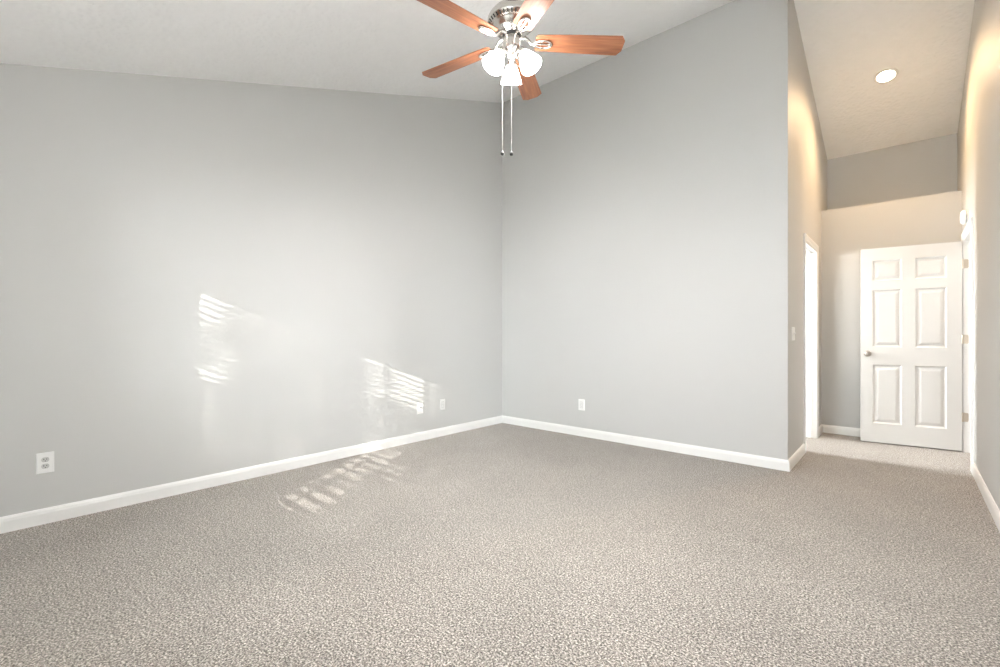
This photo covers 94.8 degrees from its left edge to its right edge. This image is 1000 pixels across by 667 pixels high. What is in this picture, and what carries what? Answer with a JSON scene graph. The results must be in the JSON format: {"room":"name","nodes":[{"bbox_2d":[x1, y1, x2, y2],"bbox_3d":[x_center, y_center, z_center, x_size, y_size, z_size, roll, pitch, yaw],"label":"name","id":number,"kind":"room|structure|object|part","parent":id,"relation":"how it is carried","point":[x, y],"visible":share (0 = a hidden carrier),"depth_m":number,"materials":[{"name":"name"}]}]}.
{"room":"empty bedroom","nodes":[
{"label":"empty bedroom","id":0,"kind":"room"},
{"bbox_2d":[0,63,501,516],"bbox_3d":[-1.694,-0.935,4.079,0.120,4.169,5.310,0,0,41],"label":"wall","id":1,"kind":"structure","parent":0,"point":[199,277],"depth_m":3.52,"materials":[{"name":"grey paint"}]},
{"bbox_2d":[36,451,53,473],"bbox_3d":[-2.754,0.783,2.783,0.008,0.124,0.079,0,0,41],"label":"wall outlet","id":2,"kind":"object","parent":1,"relation":"attached to","point":[44,461],"visible":1,"depth_m":2.78,"materials":[{"name":"white plastic"}]},
{"bbox_2d":[41,457,48,461],"bbox_3d":[-2.753,0.763,2.781,0.005,0.029,0.035,0,0,41],"label":"receptacle","id":3,"kind":"object","parent":2,"relation":"attached to","point":[43,459],"depth_m":2.78,"materials":[{"name":"grey plastic"}]},
{"bbox_2d":[41,463,48,468],"bbox_3d":[-2.753,0.802,2.781,0.005,0.029,0.035,0,0,41],"label":"receptacle","id":4,"kind":"object","parent":2,"relation":"attached to","point":[43,465],"depth_m":2.78,"materials":[{"name":"grey plastic"}]},
{"bbox_2d":[0,416,501,533],"bbox_3d":[-1.643,1.104,4.034,0.015,0.092,5.070,0,0,41],"label":"baseboard","id":5,"kind":"structure","parent":1,"relation":"attached to","point":[14,522],"depth_m":3.40,"materials":[{"name":"white paint"}]},
{"bbox_2d":[417,402,422,413],"bbox_3d":[-0.852,0.799,4.929,0.016,0.124,0.079,0,0,41],"label":"blank plate","id":6,"kind":"object","parent":1,"relation":"attached to","point":[419,404],"visible":1,"depth_m":4.92,"materials":[{"name":"white plastic"}]},
{"bbox_2d":[440,399,444,409],"bbox_3d":[-0.645,0.799,5.170,0.008,0.124,0.079,0,0,41],"label":"wall outlet","id":7,"kind":"object","parent":1,"relation":"attached to","point":[442,401],"visible":1,"depth_m":5.16,"materials":[{"name":"white plastic"}]},
{"bbox_2d":[0,0,974,159],"bbox_3d":[0.828,-2.209,3.572,4.570,1.821,7.890,0,0,41],"label":"ceiling","id":8,"kind":"structure","parent":0,"point":[372,46],"depth_m":3.78,"materials":[{"name":"paint"}]},
{"bbox_2d":[417,0,624,155],"bbox_3d":[0.031,-1.622,2.685,1.264,1.214,1.266,0,0,41],"label":"ceiling fan","id":9,"kind":"object","parent":8,"relation":"hanging from","point":[511,21],"visible":1,"depth_m":2.65,"materials":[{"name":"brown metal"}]},
{"bbox_3d":[-0.268,-1.704,2.903,0.524,0.006,0.140,0,12,33],"label":"blade","id":10,"kind":"part","parent":9,"relation":"part of","materials":[{"name":"brown wood"}]},
{"bbox_3d":[-0.241,-1.704,2.433,0.524,0.006,0.140,0,12,-39],"label":"blade","id":11,"kind":"part","parent":9,"relation":"part of","materials":[{"name":"brown wood"}]},
{"bbox_3d":[-0.054,-1.715,2.762,0.189,0.064,0.065,0,12,33],"label":"blade arm","id":12,"kind":"part","parent":9,"relation":"part of","materials":[{"name":"silver metal"}]},
{"bbox_3d":[-0.041,-1.715,2.593,0.189,0.064,0.065,0,12,-39],"label":"blade arm","id":13,"kind":"part","parent":9,"relation":"part of","materials":[{"name":"silver metal"}]},
{"bbox_3d":[-0.038,-1.561,2.628,0.126,0.133,0.128,0,0,41],"label":"lamp shade","id":14,"kind":"part","parent":9,"relation":"part of","materials":[{"name":"white glass"}]},
{"bbox_3d":[-0.020,-1.577,2.637,0.056,0.075,0.062,0,0,41],"label":"bulb","id":15,"kind":"part","parent":9,"relation":"part of","materials":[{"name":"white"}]},
{"bbox_3d":[0.020,-1.365,2.686,0.016,0.600,0.006,0,0,0],"label":"pull chain","id":16,"kind":"part","parent":9,"relation":"part of","materials":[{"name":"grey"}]},
{"bbox_3d":[0.066,-1.352,2.633,0.006,0.625,0.017,0,0,3],"label":"pull chain","id":17,"kind":"part","parent":9,"relation":"part of","materials":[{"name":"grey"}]},
{"bbox_3d":[0.068,-1.561,2.812,0.123,0.133,0.123,0,0,41],"label":"lamp shade","id":18,"kind":"part","parent":9,"relation":"part of","materials":[{"name":"white glass"}]},
{"bbox_3d":[0.103,-1.715,2.826,0.065,0.064,0.189,-12,-3,14],"label":"blade arm","id":19,"kind":"part","parent":9,"relation":"part of","materials":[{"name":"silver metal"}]},
{"bbox_3d":[0.123,-1.715,2.553,0.065,0.064,0.189,13,-5,-21],"label":"blade arm","id":20,"kind":"part","parent":9,"relation":"part of","materials":[{"name":"silver metal"}]},
{"bbox_3d":[0.157,-1.577,2.637,0.063,0.075,0.056,0,0,41],"label":"bulb","id":21,"kind":"part","parent":9,"relation":"part of","materials":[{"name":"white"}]},
{"bbox_3d":[0.171,-1.704,3.073,0.140,0.006,0.524,-12,-3,14],"label":"blade","id":22,"kind":"part","parent":9,"relation":"part of","materials":[{"name":"brown wood"}]},
{"bbox_3d":[0.178,-1.561,2.623,0.122,0.133,0.122,0,0,-15],"label":"lamp shade","id":23,"kind":"part","parent":9,"relation":"part of","materials":[{"name":"white glass"}]},
{"bbox_3d":[0.214,-1.704,2.313,0.140,0.006,0.524,13,-5,-21],"label":"blade","id":24,"kind":"part","parent":9,"relation":"part of","materials":[{"name":"brown wood"}]},
{"bbox_3d":[0.212,-1.715,2.697,0.189,0.064,0.065,0,-12,-3],"label":"blade arm","id":25,"kind":"part","parent":9,"relation":"part of","materials":[{"name":"silver metal"}]},
{"bbox_3d":[0.468,-1.704,2.709,0.524,0.006,0.140,0,-12,-3],"label":"blade","id":26,"kind":"part","parent":9,"relation":"part of","materials":[{"name":"brown wood"}]},
{"bbox_2d":[873,68,898,83],"bbox_3d":[3.815,-2.545,4.543,0.185,0.065,0.194,0,0,-44],"label":"recessed light","id":27,"kind":"object","parent":8,"relation":"in","point":[887,75],"visible":1,"depth_m":4.54,"materials":[{"name":"white plastic"}]},
{"bbox_2d":[0,423,999,666],"bbox_3d":[1.524,1.200,2.957,6.430,0.100,7.890,0,0,41],"label":"floor","id":28,"kind":"structure","parent":0,"point":[501,544],"depth_m":2.26,"materials":[{"name":"carpet"}]},
{"bbox_2d":[502,0,790,459],"bbox_3d":[1.257,-0.925,4.934,3.170,4.150,0.120,0,0,41],"label":"wall","id":29,"kind":"structure","parent":0,"point":[646,187],"depth_m":4.53,"materials":[{"name":"grey paint"}]},
{"bbox_2d":[578,399,584,410],"bbox_3d":[0.913,0.800,5.153,0.079,0.124,0.008,0,0,41],"label":"wall outlet","id":30,"kind":"object","parent":29,"relation":"attached to","point":[581,402],"visible":1,"depth_m":5.15,"materials":[{"name":"white plastic"}]},
{"bbox_2d":[502,415,789,471],"bbox_3d":[1.218,1.104,4.879,3.185,0.092,0.015,0,0,41],"label":"baseboard","id":31,"kind":"structure","parent":29,"relation":"attached to","point":[743,458],"depth_m":4.54,"materials":[{"name":"white paint"}]},
{"bbox_2d":[791,0,826,455],"bbox_3d":[3.254,-0.925,4.891,0.120,4.150,2.460,0,0,41],"label":"wall","id":32,"kind":"structure","parent":0,"point":[808,153],"depth_m":4.26,"materials":[{"name":"grey paint"}]},
{"bbox_2d":[792,327,795,339],"bbox_3d":[2.565,0.002,4.006,0.020,0.117,0.117,0,0,41],"label":"light switch","id":33,"kind":"object","parent":32,"relation":"attached to","point":[793,328],"visible":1,"depth_m":4.00,"materials":[{"name":"white plastic"}]},
{"bbox_2d":[788,443,804,470],"bbox_3d":[2.664,1.104,4.122,0.015,0.092,0.797,0,0,41],"label":"baseboard","id":34,"kind":"structure","parent":32,"relation":"attached to","point":[800,452],"depth_m":4.09,"materials":[{"name":"white paint"}]},
{"bbox_2d":[803,233,818,452],"bbox_3d":[3.183,0.091,4.801,0.138,2.118,0.906,0,0,41],"label":"trim","id":35,"kind":"structure","parent":32,"relation":"attached to","point":[810,248],"depth_m":5.06,"materials":[{"name":"white paint"}]},
{"bbox_2d":[819,424,822,435],"bbox_3d":[3.642,1.104,5.229,0.015,0.092,0.340,0,0,41],"label":"baseboard","id":36,"kind":"structure","parent":32,"relation":"attached to","point":[820,426],"depth_m":5.25,"materials":[{"name":"white paint"}]},
{"bbox_2d":[821,191,961,427],"bbox_3d":[4.366,-0.140,5.183,1.160,2.580,0.550,0,0,41],"label":"wall","id":37,"kind":"structure","parent":0,"point":[929,219],"depth_m":5.18,"materials":[{"name":"grey paint"}]},
{"bbox_2d":[822,424,859,436],"bbox_3d":[4.179,1.104,4.971,1.160,0.092,0.015,0,0,41],"label":"baseboard","id":38,"kind":"structure","parent":37,"relation":"attached to","point":[841,430],"depth_m":5.22,"materials":[{"name":"white paint"}]},
{"bbox_2d":[827,133,956,209],"bbox_3d":[4.543,-0.526,5.474,1.280,3.353,0.120,0,0,41],"label":"wall","id":39,"kind":"structure","parent":0,"point":[926,167],"depth_m":5.36,"materials":[{"name":"grey paint"}]},
{"bbox_2d":[957,0,999,509],"bbox_3d":[2.495,-0.935,2.099,0.120,4.169,7.890,0,0,41],"label":"wall","id":40,"kind":"structure","parent":0,"point":[978,134],"depth_m":3.24,"materials":[{"name":"grey paint"}]},
{"bbox_2d":[860,241,968,450],"bbox_3d":[4.184,0.123,4.670,0.820,2.030,0.171,0,0,34],"label":"door","id":41,"kind":"structure","parent":40,"relation":"in","point":[912,339],"depth_m":4.66,"materials":[{"name":"white paint"}]},
{"bbox_3d":[3.864,0.212,4.825,0.064,0.064,0.068,0,0,34],"label":"knob","id":42,"kind":"part","parent":41,"relation":"part of","materials":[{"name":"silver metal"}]},
{"bbox_3d":[4.503,0.810,4.443,0.038,0.086,0.002,0,0,41],"label":"hinge plate","id":43,"kind":"part","parent":41,"relation":"part of","materials":[{"name":"beige metal"}]},
{"bbox_3d":[4.503,0.055,4.443,0.038,0.086,0.002,0,0,41],"label":"hinge plate","id":44,"kind":"part","parent":41,"relation":"part of","materials":[{"name":"beige metal"}]},
{"bbox_3d":[4.503,-0.675,4.443,0.038,0.086,0.002,0,0,41],"label":"hinge plate","id":45,"kind":"part","parent":41,"relation":"part of","materials":[{"name":"beige metal"}]},
{"bbox_2d":[960,210,968,224],"bbox_3d":[4.187,-1.049,4.147,0.055,0.130,0.130,0,0,41],"label":"smoke detector","id":46,"kind":"object","parent":40,"relation":"attached to","point":[964,215],"visible":0.99,"depth_m":4.11,"materials":[{"name":"white plastic"}]},
{"bbox_2d":[961,217,972,470],"bbox_3d":[4.281,0.091,4.131,0.138,2.118,0.916,0,0,41],"label":"trim","id":47,"kind":"structure","parent":40,"relation":"attached to","point":[967,234],"depth_m":4.43,"materials":[{"name":"white paint"}]},
{"bbox_2d":[971,461,999,532],"bbox_3d":[1.921,1.104,1.551,0.015,0.092,6.068,0,0,41],"label":"baseboard","id":48,"kind":"structure","parent":40,"relation":"attached to","point":[992,506],"depth_m":3.08,"materials":[{"name":"white paint"}]}
]}

